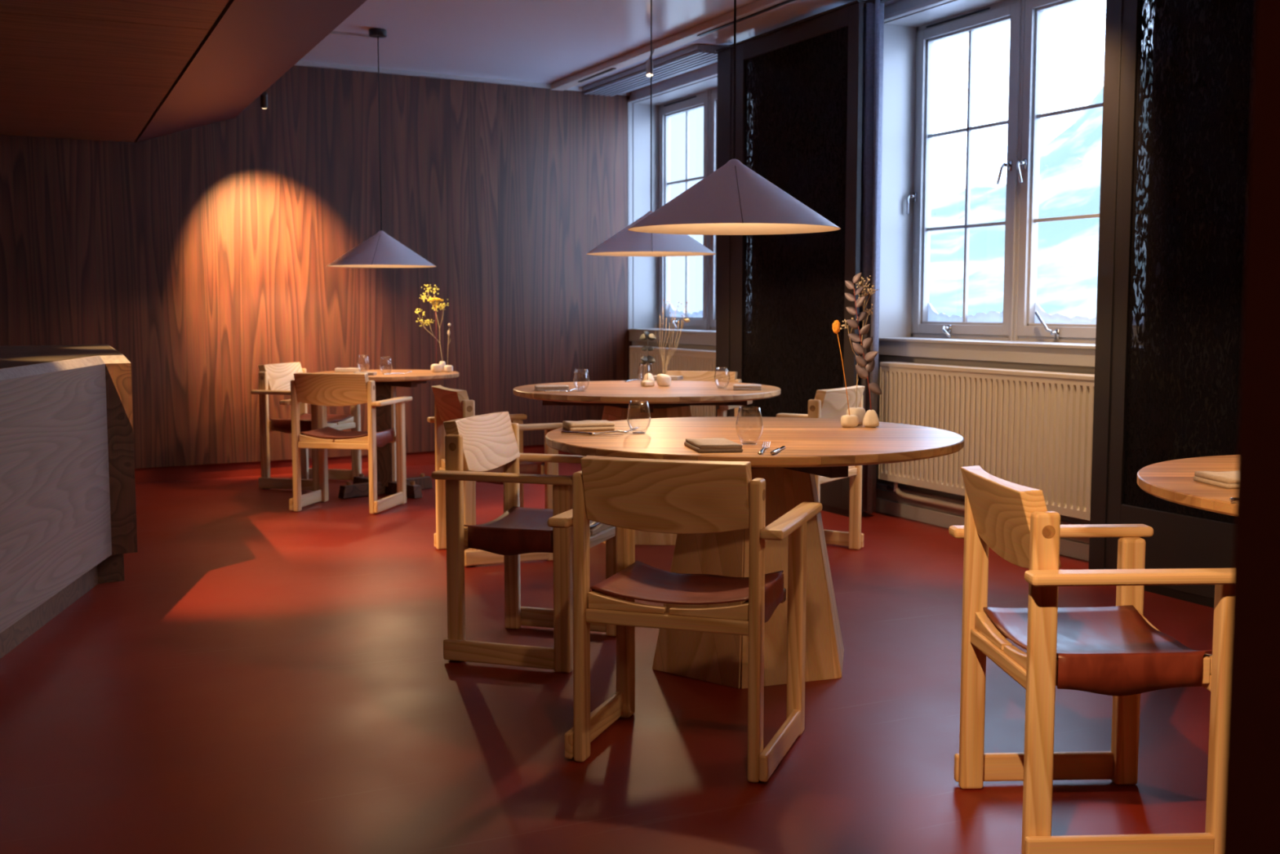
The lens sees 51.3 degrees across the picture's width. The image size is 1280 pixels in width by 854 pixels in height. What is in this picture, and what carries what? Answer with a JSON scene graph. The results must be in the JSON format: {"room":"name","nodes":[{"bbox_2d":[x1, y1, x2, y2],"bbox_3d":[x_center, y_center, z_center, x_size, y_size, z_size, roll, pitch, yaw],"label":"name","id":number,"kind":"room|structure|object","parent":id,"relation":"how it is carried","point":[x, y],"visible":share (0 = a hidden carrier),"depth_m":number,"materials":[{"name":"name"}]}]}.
{"room":"restaurant dining room","nodes":[
{"label":"restaurant dining room","id":0,"kind":"room"},
{"bbox_2d":[0,65,631,468],"bbox_3d":[-3.397,-1.065,8.486,7.660,2.680,0.121,-3,6,-30],"label":"wall","id":1,"kind":"structure","parent":0,"point":[202,255],"depth_m":9.12,"materials":[{"name":"brown wood"}]},
{"bbox_2d":[260,91,267,108],"bbox_3d":[-2.258,-1.968,7.978,0.073,0.119,0.092,0,5,-1],"label":"wall spotlight","id":2,"kind":"object","parent":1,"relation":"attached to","point":[264,96],"visible":0.81,"depth_m":7.96,"materials":[{"name":"black metal"}]},
{"bbox_2d":[134,444,575,483],"bbox_3d":[-3.405,0.318,8.630,7.660,0.100,0.121,-3,6,-30],"label":"baseboard","id":3,"kind":"structure","parent":1,"relation":"attached to","point":[144,475],"depth_m":8.99,"materials":[{"name":"brown wood"}]},
{"bbox_2d":[293,60,631,95],"bbox_3d":[-3.358,-2.379,8.299,7.660,0.028,0.038,-3,6,-30],"label":"trim","id":4,"kind":"structure","parent":1,"relation":"attached to","point":[301,63],"depth_m":9.38,"materials":[{"name":"grey paint"}]},
{"bbox_2d":[299,0,900,91],"bbox_3d":[-0.708,-2.004,3.586,7.560,0.080,11.783,-2,6,-25],"label":"ceiling","id":5,"kind":"structure","parent":0,"point":[549,42],"depth_m":8.01,"materials":[{"name":"white paint"}]},
{"bbox_2d":[0,0,366,142],"bbox_3d":[-2.690,-1.699,3.998,4.168,0.599,8.583,-2,6,-25],"label":"ceiling panel","id":6,"kind":"object","parent":5,"relation":"attached to","point":[109,70],"depth_m":5.75,"materials":[{"name":"brown wood"}]},
{"bbox_2d":[328,31,368,37],"bbox_3d":[-1.934,-2.352,7.920,0.640,0.014,0.025,-2,6,-25],"label":"track","id":7,"kind":"object","parent":5,"relation":"attached to","point":[332,32],"visible":0.36,"depth_m":8.00,"materials":[{"name":"white metal"}]},
{"bbox_2d":[327,27,436,267],"bbox_3d":[-1.557,-1.663,7.983,0.650,1.396,0.650,-2,6,-25],"label":"pendant lamp","id":8,"kind":"object","parent":5,"relation":"hanging from","point":[381,250],"visible":1,"depth_m":7.89,"materials":[{"name":"silver metal"}]},
{"bbox_2d":[586,0,715,256],"bbox_3d":[0.056,-1.546,6.586,0.650,1.376,0.650,-2,6,-25],"label":"pendant lamp","id":9,"kind":"object","parent":5,"relation":"hanging from","point":[626,242],"visible":0.78,"depth_m":6.47,"materials":[{"name":"silver metal"}]},
{"bbox_2d":[582,44,724,96],"bbox_3d":[0.106,-2.452,9.238,0.320,0.050,1.850,-2,6,-25],"label":"ceiling vent","id":10,"kind":"object","parent":5,"relation":"in","point":[698,55],"visible":0.79,"depth_m":9.09,"materials":[{"name":"grey metal"}]},
{"bbox_2d":[551,0,799,90],"bbox_3d":[1.225,-2.160,6.029,0.100,0.050,8.530,-2,6,-25],"label":"track","id":11,"kind":"object","parent":5,"relation":"attached to","point":[759,7],"visible":1,"depth_m":8.08,"materials":[{"name":"white metal"}]},
{"bbox_2d":[645,49,654,76],"bbox_3d":[0.061,-2.267,8.288,0.049,0.176,0.078,1,5,13],"label":"ceiling spotlight","id":12,"kind":"object","parent":11,"relation":"hanging from","point":[648,61],"visible":0.81,"depth_m":8.27,"materials":[{"name":"grey paint"}]},
{"bbox_2d":[627,0,840,235],"bbox_3d":[0.287,-1.301,4.026,0.650,1.399,0.650,-2,6,-25],"label":"pendant lamp","id":13,"kind":"object","parent":5,"relation":"hanging from","point":[734,199],"visible":1,"depth_m":3.94,"materials":[{"name":"silver metal"}]},
{"bbox_2d":[715,0,865,516],"bbox_3d":[0.832,-0.937,7.816,0.050,2.747,1.540,-2,6,-25],"label":"panel","id":14,"kind":"object","parent":5,"relation":"hanging from","point":[780,298],"visible":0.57,"depth_m":7.64,"materials":[{"name":"black wood"}]},
{"bbox_2d":[857,0,890,513],"bbox_3d":[1.224,-0.905,7.200,0.093,2.735,0.310,-2,6,-25],"label":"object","id":15,"kind":"object","parent":5,"relation":"hanging from","point":[873,10],"visible":0.62,"depth_m":7.11,"materials":[{"name":"fabric"}]},
{"bbox_2d":[1088,0,1256,608],"bbox_3d":[2.322,-0.654,4.712,0.050,2.747,1.870,-2,6,-25],"label":"panel","id":16,"kind":"object","parent":5,"relation":"hanging from","point":[1179,74],"visible":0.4,"depth_m":5.22,"materials":[{"name":"black wood"}]},
{"bbox_2d":[0,461,1213,853],"bbox_3d":[-0.708,0.835,3.845,7.560,0.060,11.783,-2,6,-25],"label":"floor","id":17,"kind":"structure","parent":0,"point":[261,675],"depth_m":3.78,"materials":[{"name":"red"}]},
{"bbox_2d":[0,344,137,658],"bbox_3d":[-2.431,0.355,3.536,1.656,0.952,6.564,-1,5,-14],"label":"counter","id":18,"kind":"object","parent":17,"relation":"on","point":[68,508],"depth_m":4.76,"materials":[{"name":"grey wood"}]},
{"bbox_2d":[0,344,122,368],"bbox_3d":[-2.511,-0.107,3.369,2.599,0.002,6.323,-2,6,-25],"label":"countertop","id":19,"kind":"structure","parent":18,"relation":"on","point":[11,357],"depth_m":5.48,"materials":[{"name":"stone"}]},
{"bbox_2d":[250,362,361,491],"bbox_3d":[-2.107,-0.014,8.527,0.488,0.780,0.600,2,5,17],"label":"armchair","id":20,"kind":"object","parent":17,"relation":"on","point":[273,379],"visible":0.75,"depth_m":8.38,"materials":[{"name":"brown wood"}]},
{"bbox_2d":[279,372,412,514],"bbox_3d":[-1.661,0.072,7.586,0.600,0.780,0.488,1,5,11],"label":"armchair","id":21,"kind":"object","parent":17,"relation":"on","point":[322,390],"visible":1,"depth_m":7.40,"materials":[{"name":"brown wood"}]},
{"bbox_2d":[312,369,458,498],"bbox_3d":[-1.556,0.037,8.160,0.900,0.736,0.900,-2,6,-25],"label":"dining table","id":22,"kind":"object","parent":17,"relation":"on","point":[385,384],"visible":0.74,"depth_m":8.09,"materials":[{"name":"brown wood"}]},
{"bbox_2d":[334,367,360,372],"bbox_3d":[-1.813,-0.355,8.280,0.150,0.023,0.101,-1,5,-5],"label":"folded napkin","id":23,"kind":"object","parent":22,"relation":"on","point":[337,369],"visible":0.96,"depth_m":8.23,"materials":[{"name":"beige fabric"}]},
{"bbox_2d":[353,371,377,375],"bbox_3d":[-1.624,-0.316,7.874,0.120,0.019,0.091,0,5,0],"label":"folded napkin","id":24,"kind":"object","parent":22,"relation":"on","point":[370,373],"visible":0.55,"depth_m":7.83,"materials":[{"name":"grey fabric"}]},
{"bbox_2d":[382,371,411,374],"bbox_3d":[-1.451,-0.323,7.966,0.192,0.017,0.020,-4,7,-37],"label":"fork","id":25,"kind":"object","parent":22,"relation":"on","point":[409,371],"visible":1,"depth_m":7.96,"materials":[{"name":"silver metal"}]},
{"bbox_2d":[431,364,441,372],"bbox_3d":[-1.250,-0.361,8.193,0.063,0.052,0.051,-3,6,-31],"label":"holder","id":26,"kind":"object","parent":22,"relation":"on","point":[434,367],"visible":1,"depth_m":8.17,"materials":[{"name":"paint"}]},
{"bbox_2d":[427,297,443,364],"bbox_3d":[-1.251,-0.586,8.170,0.094,0.413,0.095,-2,6,-25],"label":"yellow yarrow","id":27,"kind":"object","parent":26,"relation":"on","point":[435,298],"visible":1,"depth_m":8.16,"materials":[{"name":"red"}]},
{"bbox_2d":[439,360,445,371],"bbox_3d":[-1.225,-0.375,8.271,0.039,0.065,0.040,-2,6,-25],"label":"holder","id":28,"kind":"object","parent":22,"relation":"on","point":[442,363],"visible":0.73,"depth_m":8.25,"materials":[{"name":"ceramic"}]},
{"bbox_2d":[414,284,448,361],"bbox_3d":[-1.288,-0.642,8.255,0.212,0.480,0.070,0,5,2],"label":"branch","id":29,"kind":"object","parent":28,"relation":"in","point":[434,288],"visible":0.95,"depth_m":8.24,"materials":[{"name":"yellow plant"}]},
{"bbox_2d":[444,364,453,372],"bbox_3d":[-1.178,-0.359,8.211,0.051,0.044,0.046,-2,6,-25],"label":"holder","id":30,"kind":"object","parent":22,"relation":"on","point":[447,368],"visible":1,"depth_m":8.19,"materials":[{"name":"paint"}]},
{"bbox_2d":[447,323,450,364],"bbox_3d":[-1.173,-0.506,8.197,0.024,0.264,0.020,-2,6,-25],"label":"pods","id":31,"kind":"object","parent":30,"relation":"on","point":[449,324],"visible":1,"depth_m":8.19,"materials":[{"name":"beige plant"}]},
{"bbox_2d":[426,385,562,566],"bbox_3d":[-0.670,0.203,6.152,0.488,0.780,0.600,-2,6,-24],"label":"armchair","id":32,"kind":"object","parent":17,"relation":"on","point":[450,404],"visible":0.53,"depth_m":5.99,"materials":[{"name":"brown wood"}]},
{"bbox_2d":[431,411,616,673],"bbox_3d":[-0.344,0.357,4.458,0.488,0.780,0.600,2,5,18],"label":"armchair","id":33,"kind":"object","parent":17,"relation":"on","point":[474,445],"visible":0.79,"depth_m":4.29,"materials":[{"name":"brown wood"}]},
{"bbox_2d":[513,380,780,545],"bbox_3d":[0.035,0.173,6.694,1.330,0.740,1.330,-2,6,-25],"label":"dining table","id":34,"kind":"object","parent":17,"relation":"on","point":[674,400],"visible":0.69,"depth_m":6.44,"materials":[{"name":"brown wood"}]},
{"bbox_2d":[534,384,568,391],"bbox_3d":[-0.428,-0.190,6.456,0.160,0.025,0.101,-1,5,-8],"label":"folded napkin","id":35,"kind":"object","parent":34,"relation":"on","point":[552,387],"visible":0.92,"depth_m":6.41,"materials":[{"name":"beige fabric"}]},
{"bbox_2d":[543,390,585,392],"bbox_3d":[-0.351,-0.170,6.315,0.208,0.012,0.013,-1,5,-11],"label":"table knife","id":36,"kind":"object","parent":34,"relation":"on","point":[566,391],"visible":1,"depth_m":6.30,"materials":[{"name":"silver metal"}]},
{"bbox_2d":[567,386,584,391],"bbox_3d":[-0.310,-0.185,6.448,0.020,0.017,0.192,2,5,18],"label":"fork","id":37,"kind":"object","parent":34,"relation":"on","point":[579,388],"visible":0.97,"depth_m":6.45,"materials":[{"name":"silver metal"}]},
{"bbox_2d":[573,368,589,391],"bbox_3d":[-0.281,-0.224,6.395,0.077,0.105,0.077,-2,6,-25],"label":"glass","id":38,"kind":"object","parent":34,"relation":"on","point":[575,369],"visible":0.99,"depth_m":6.39,"materials":[{"name":"clear glass"}]},
{"bbox_2d":[624,378,643,382],"bbox_3d":[-0.022,-0.256,7.232,0.020,0.017,0.192,4,6,36],"label":"fork","id":39,"kind":"object","parent":34,"relation":"on","point":[642,379],"visible":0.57,"depth_m":7.21,"materials":[{"name":"silver metal"}]},
{"bbox_2d":[640,379,654,386],"bbox_3d":[0.039,-0.222,6.777,0.067,0.032,0.052,-3,6,-31],"label":"holder","id":40,"kind":"object","parent":34,"relation":"on","point":[643,383],"visible":1,"depth_m":6.76,"materials":[{"name":"ceramic"}]},
{"bbox_2d":[639,330,656,380],"bbox_3d":[0.035,-0.361,6.772,0.084,0.254,0.069,-2,6,-25],"label":"eucalyptus","id":41,"kind":"object","parent":40,"relation":"in","point":[645,359],"visible":1,"depth_m":6.76,"materials":[{"name":"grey plant"}]},
{"bbox_2d":[643,373,654,381],"bbox_3d":[0.046,-0.249,6.900,0.057,0.062,0.048,-4,7,-37],"label":"holder","id":42,"kind":"object","parent":34,"relation":"on","point":[651,377],"visible":0.51,"depth_m":6.88,"materials":[{"name":"ceramic"}]},
{"bbox_2d":[656,373,671,386],"bbox_3d":[0.123,-0.239,6.787,0.073,0.063,0.062,-1,5,-8],"label":"holder","id":43,"kind":"object","parent":34,"relation":"on","point":[662,380],"visible":1,"depth_m":6.76,"materials":[{"name":"ceramic"}]},
{"bbox_2d":[655,299,689,373],"bbox_3d":[0.166,-0.455,6.781,0.176,0.385,0.072,0,5,0],"label":"dried grasses","id":44,"kind":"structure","parent":43,"relation":"on","point":[686,320],"depth_m":6.78,"materials":[{"name":"beige plant"}]},
{"bbox_2d":[653,374,683,380],"bbox_3d":[0.149,-0.275,7.415,0.160,0.021,0.111,2,5,17],"label":"folded napkin","id":45,"kind":"object","parent":34,"relation":"on","point":[673,377],"visible":0.48,"depth_m":7.38,"materials":[{"name":"beige fabric"}]},
{"bbox_2d":[714,367,729,388],"bbox_3d":[0.406,-0.243,6.606,0.077,0.105,0.077,-2,6,-25],"label":"glass","id":46,"kind":"object","parent":34,"relation":"on","point":[716,367],"visible":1,"depth_m":6.60,"materials":[{"name":"clear glass"}]},
{"bbox_2d":[733,383,761,390],"bbox_3d":[0.521,-0.194,6.488,0.135,0.027,0.086,0,5,3],"label":"folded napkin","id":47,"kind":"object","parent":34,"relation":"on","point":[748,386],"visible":1,"depth_m":6.45,"materials":[{"name":"beige fabric"}]},
{"bbox_2d":[547,455,822,782],"bbox_3d":[0.128,0.448,3.462,0.600,0.780,0.488,2,6,19],"label":"armchair","id":48,"kind":"object","parent":17,"relation":"on","point":[628,495],"visible":1,"depth_m":3.30,"materials":[{"name":"brown wood"}]},
{"bbox_2d":[665,370,752,416],"bbox_3d":[0.273,0.089,7.395,0.600,0.780,0.488,2,6,20],"label":"armchair","id":49,"kind":"object","parent":17,"relation":"on","point":[689,375],"visible":0.16,"depth_m":7.52,"materials":[{"name":"brown wood"}]},
{"bbox_2d":[545,416,964,688],"bbox_3d":[0.360,0.390,4.318,1.324,0.740,1.324,-2,6,-25],"label":"dining table","id":50,"kind":"object","parent":17,"relation":"on","point":[821,446],"visible":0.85,"depth_m":4.11,"materials":[{"name":"brown wood"}]},
{"bbox_2d":[562,419,614,431],"bbox_3d":[-0.171,-0.005,4.420,0.150,0.027,0.111,-2,5,-17],"label":"folded napkin","id":51,"kind":"object","parent":50,"relation":"on","point":[582,425],"visible":0.99,"depth_m":4.38,"materials":[{"name":"beige fabric"}]},
{"bbox_2d":[560,431,622,435],"bbox_3d":[-0.151,0.021,4.223,0.208,0.012,0.014,2,5,17],"label":"table knife","id":52,"kind":"object","parent":50,"relation":"on","point":[562,432],"visible":1,"depth_m":4.23,"materials":[{"name":"silver metal"}]},
{"bbox_2d":[588,426,639,435],"bbox_3d":[-0.082,0.014,4.274,0.192,0.017,0.020,-4,7,-37],"label":"fork","id":53,"kind":"object","parent":50,"relation":"on","point":[633,428],"visible":0.98,"depth_m":4.28,"materials":[{"name":"silver metal"}]},
{"bbox_2d":[626,400,650,433],"bbox_3d":[-0.004,-0.032,4.283,0.077,0.105,0.077,-2,6,-25],"label":"glass","id":54,"kind":"object","parent":50,"relation":"on","point":[646,400],"visible":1,"depth_m":4.28,"materials":[{"name":"clear glass"}]},
{"bbox_2d":[684,437,742,452],"bbox_3d":[0.210,0.051,3.834,0.126,0.021,0.205,-1,5,-10],"label":"folded napkin","id":55,"kind":"object","parent":50,"relation":"on","point":[718,444],"visible":1,"depth_m":3.75,"materials":[{"name":"grey fabric"}]},
{"bbox_2d":[735,407,763,444],"bbox_3d":[0.323,-0.003,3.939,0.081,0.110,0.081,-2,6,-25],"label":"glass","id":56,"kind":"object","parent":50,"relation":"on","point":[744,443],"visible":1,"depth_m":3.94,"materials":[{"name":"clear glass"}]},
{"bbox_2d":[757,441,770,454],"bbox_3d":[0.349,0.059,3.770,0.020,0.017,0.192,1,5,11],"label":"fork","id":57,"kind":"object","parent":50,"relation":"on","point":[762,450],"visible":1,"depth_m":3.75,"materials":[{"name":"silver metal"}]},
{"bbox_2d":[769,445,785,454],"bbox_3d":[0.391,0.063,3.764,0.014,0.012,0.208,1,5,15],"label":"table knife","id":58,"kind":"object","parent":50,"relation":"on","point":[772,452],"visible":1,"depth_m":3.71,"materials":[{"name":"silver metal"}]},
{"bbox_2d":[840,414,858,427],"bbox_3d":[0.708,-0.019,4.503,0.058,0.041,0.039,-1,5,-14],"label":"holder","id":59,"kind":"object","parent":50,"relation":"on","point":[846,420],"visible":1,"depth_m":4.49,"materials":[{"name":"paint"}]},
{"bbox_2d":[831,320,849,415],"bbox_3d":[0.676,-0.198,4.491,0.063,0.327,0.027,-1,5,-15],"label":"flower","id":60,"kind":"object","parent":59,"relation":"on","point":[836,325],"visible":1,"depth_m":4.47,"materials":[{"name":"orange plant"}]},
{"bbox_2d":[846,407,866,425],"bbox_3d":[0.742,-0.037,4.583,0.065,0.061,0.049,-3,6,-31],"label":"holder","id":61,"kind":"object","parent":50,"relation":"on","point":[860,412],"visible":0.58,"depth_m":4.56,"materials":[{"name":"paint"}]},
{"bbox_2d":[840,275,878,408],"bbox_3d":[0.742,-0.290,4.559,0.130,0.455,0.059,0,5,-2],"label":"dried gypsophila","id":62,"kind":"object","parent":61,"relation":"on","point":[868,279],"visible":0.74,"depth_m":4.55,"materials":[{"name":"brown plant"}]},
{"bbox_2d":[862,409,879,426],"bbox_3d":[0.780,-0.029,4.504,0.053,0.059,0.044,-1,5,-8],"label":"holder","id":63,"kind":"object","parent":50,"relation":"on","point":[871,419],"visible":1,"depth_m":4.49,"materials":[{"name":"ceramic"}]},
{"bbox_2d":[844,272,881,409],"bbox_3d":[0.751,-0.285,4.484,0.130,0.465,0.044,1,5,7],"label":"eucalyptus","id":64,"kind":"object","parent":63,"relation":"on","point":[862,372],"visible":1,"depth_m":4.48,"materials":[{"name":"brown plant"}]},
{"bbox_2d":[776,385,864,550],"bbox_3d":[0.732,0.199,6.189,0.488,0.780,0.600,3,6,33],"label":"armchair","id":65,"kind":"object","parent":17,"relation":"on","point":[830,403],"visible":0.23,"depth_m":6.21,"materials":[{"name":"brown wood"}]},
{"bbox_2d":[948,465,1233,853],"bbox_3d":[0.993,0.495,2.939,0.488,0.780,0.600,0,5,-3],"label":"armchair","id":66,"kind":"object","parent":17,"relation":"on","point":[1116,651],"visible":0.97,"depth_m":2.73,"materials":[{"name":"brown wood"}]},
{"bbox_2d":[1137,454,1238,516],"bbox_3d":[1.826,0.503,3.043,1.320,0.745,1.320,-2,6,-25],"label":"dining table","id":67,"kind":"object","parent":17,"relation":"on","point":[1172,481],"visible":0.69,"depth_m":3.06,"materials":[{"name":"brown wood"}]},
{"bbox_2d":[1193,470,1237,488],"bbox_3d":[1.397,0.118,3.036,0.210,0.023,0.141,-1,5,-8],"label":"folded napkin","id":68,"kind":"object","parent":67,"relation":"on","point":[1228,479],"visible":0.32,"depth_m":3.02,"materials":[{"name":"beige fabric"}]},
{"bbox_2d":[1229,497,1236,502],"bbox_3d":[1.319,0.151,2.744,0.208,0.012,0.013,0,5,0],"label":"table knife","id":69,"kind":"object","parent":67,"relation":"on","point":[1233,499],"visible":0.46,"depth_m":2.74,"materials":[{"name":"silver metal"}]},
{"bbox_2d":[631,0,1094,524],"bbox_3d":[1.928,-0.841,6.581,0.300,2.780,9.500,-2,6,-25],"label":"wall","id":70,"kind":"structure","parent":0,"point":[1033,366],"depth_m":7.01,"materials":[{"name":"grey paint"}]},
{"bbox_2d":[627,62,717,345],"bbox_3d":[0.499,-1.547,9.509,0.388,1.905,1.990,-2,6,-25],"label":"window","id":71,"kind":"structure","parent":70,"relation":"in","point":[651,274],"depth_m":10.27,"materials":[{"name":"grey paint"}]},
{"bbox_2d":[629,346,715,417],"bbox_3d":[0.392,-0.179,9.338,0.152,0.726,1.878,-2,6,-25],"label":"radiator","id":72,"kind":"object","parent":70,"relation":"attached to","point":[682,359],"visible":0.25,"depth_m":9.40,"materials":[{"name":"beige metal"}]},
{"bbox_2d":[629,346,715,355],"bbox_3d":[0.372,-0.528,9.296,0.108,0.024,1.878,-2,6,-25],"label":"grille","id":73,"kind":"object","parent":72,"relation":"attached to","point":[633,349],"depth_m":9.53,"materials":[{"name":"beige metal"}]},
{"bbox_2d":[875,482,1089,560],"bbox_3d":[1.828,0.488,6.488,0.065,0.150,8.800,-2,6,-25],"label":"baseboard","id":74,"kind":"structure","parent":70,"relation":"attached to","point":[889,502],"depth_m":7.04,"materials":[{"name":"grey paint"}]},
{"bbox_2d":[878,361,1094,520],"bbox_3d":[1.730,0.075,6.550,0.152,0.726,1.673,-2,6,-25],"label":"radiator","id":75,"kind":"object","parent":70,"relation":"attached to","point":[1027,428],"visible":0.74,"depth_m":6.39,"materials":[{"name":"beige metal"}]},
{"bbox_2d":[880,361,1094,381],"bbox_3d":[1.710,-0.274,6.509,0.108,0.024,1.673,-2,6,-25],"label":"grille","id":76,"kind":"object","parent":75,"relation":"attached to","point":[962,371],"depth_m":6.49,"materials":[{"name":"beige metal"}]},
{"bbox_2d":[878,0,1106,367],"bbox_3d":[1.895,-1.282,6.603,0.388,1.905,2.160,-2,6,-25],"label":"window","id":77,"kind":"structure","parent":70,"relation":"in","point":[909,326],"depth_m":7.08,"materials":[{"name":"grey paint"}]},
{"bbox_2d":[1222,0,1279,853],"bbox_3d":[2.170,-0.382,1.545,3.928,2.780,0.167,-2,6,-25],"label":"wall","id":78,"kind":"structure","parent":0,"point":[1251,798],"depth_m":0.79,"materials":[{"name":"brown"}]},
{"label":"outside","id":79,"kind":"structure","parent":0,"visible":0},
{"bbox_2d":[928,85,1103,319],"bbox_3d":[35.723,-30.028,111.203,186.336,45.120,170.082,-2,6,-25],"label":"mountain","id":80,"kind":"structure","parent":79,"point":[1070,167],"depth_m":103.86},
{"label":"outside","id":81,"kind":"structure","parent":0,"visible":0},
{"bbox_3d":[20.594,-0.068,32.142,55.220,0.400,80.000,-2,6,-25],"label":"snow ground","id":82,"kind":"structure","parent":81,"visible":0},
{"bbox_2d":[670,107,703,313],"bbox_3d":[-1.810,-5.299,22.334,13.497,12.297,14.410,0,5,-5],"label":"window view","id":83,"kind":"object","parent":82,"relation":"on","point":[677,122],"visible":0.02,"depth_m":21.45,"materials":[{"name":"grey"}]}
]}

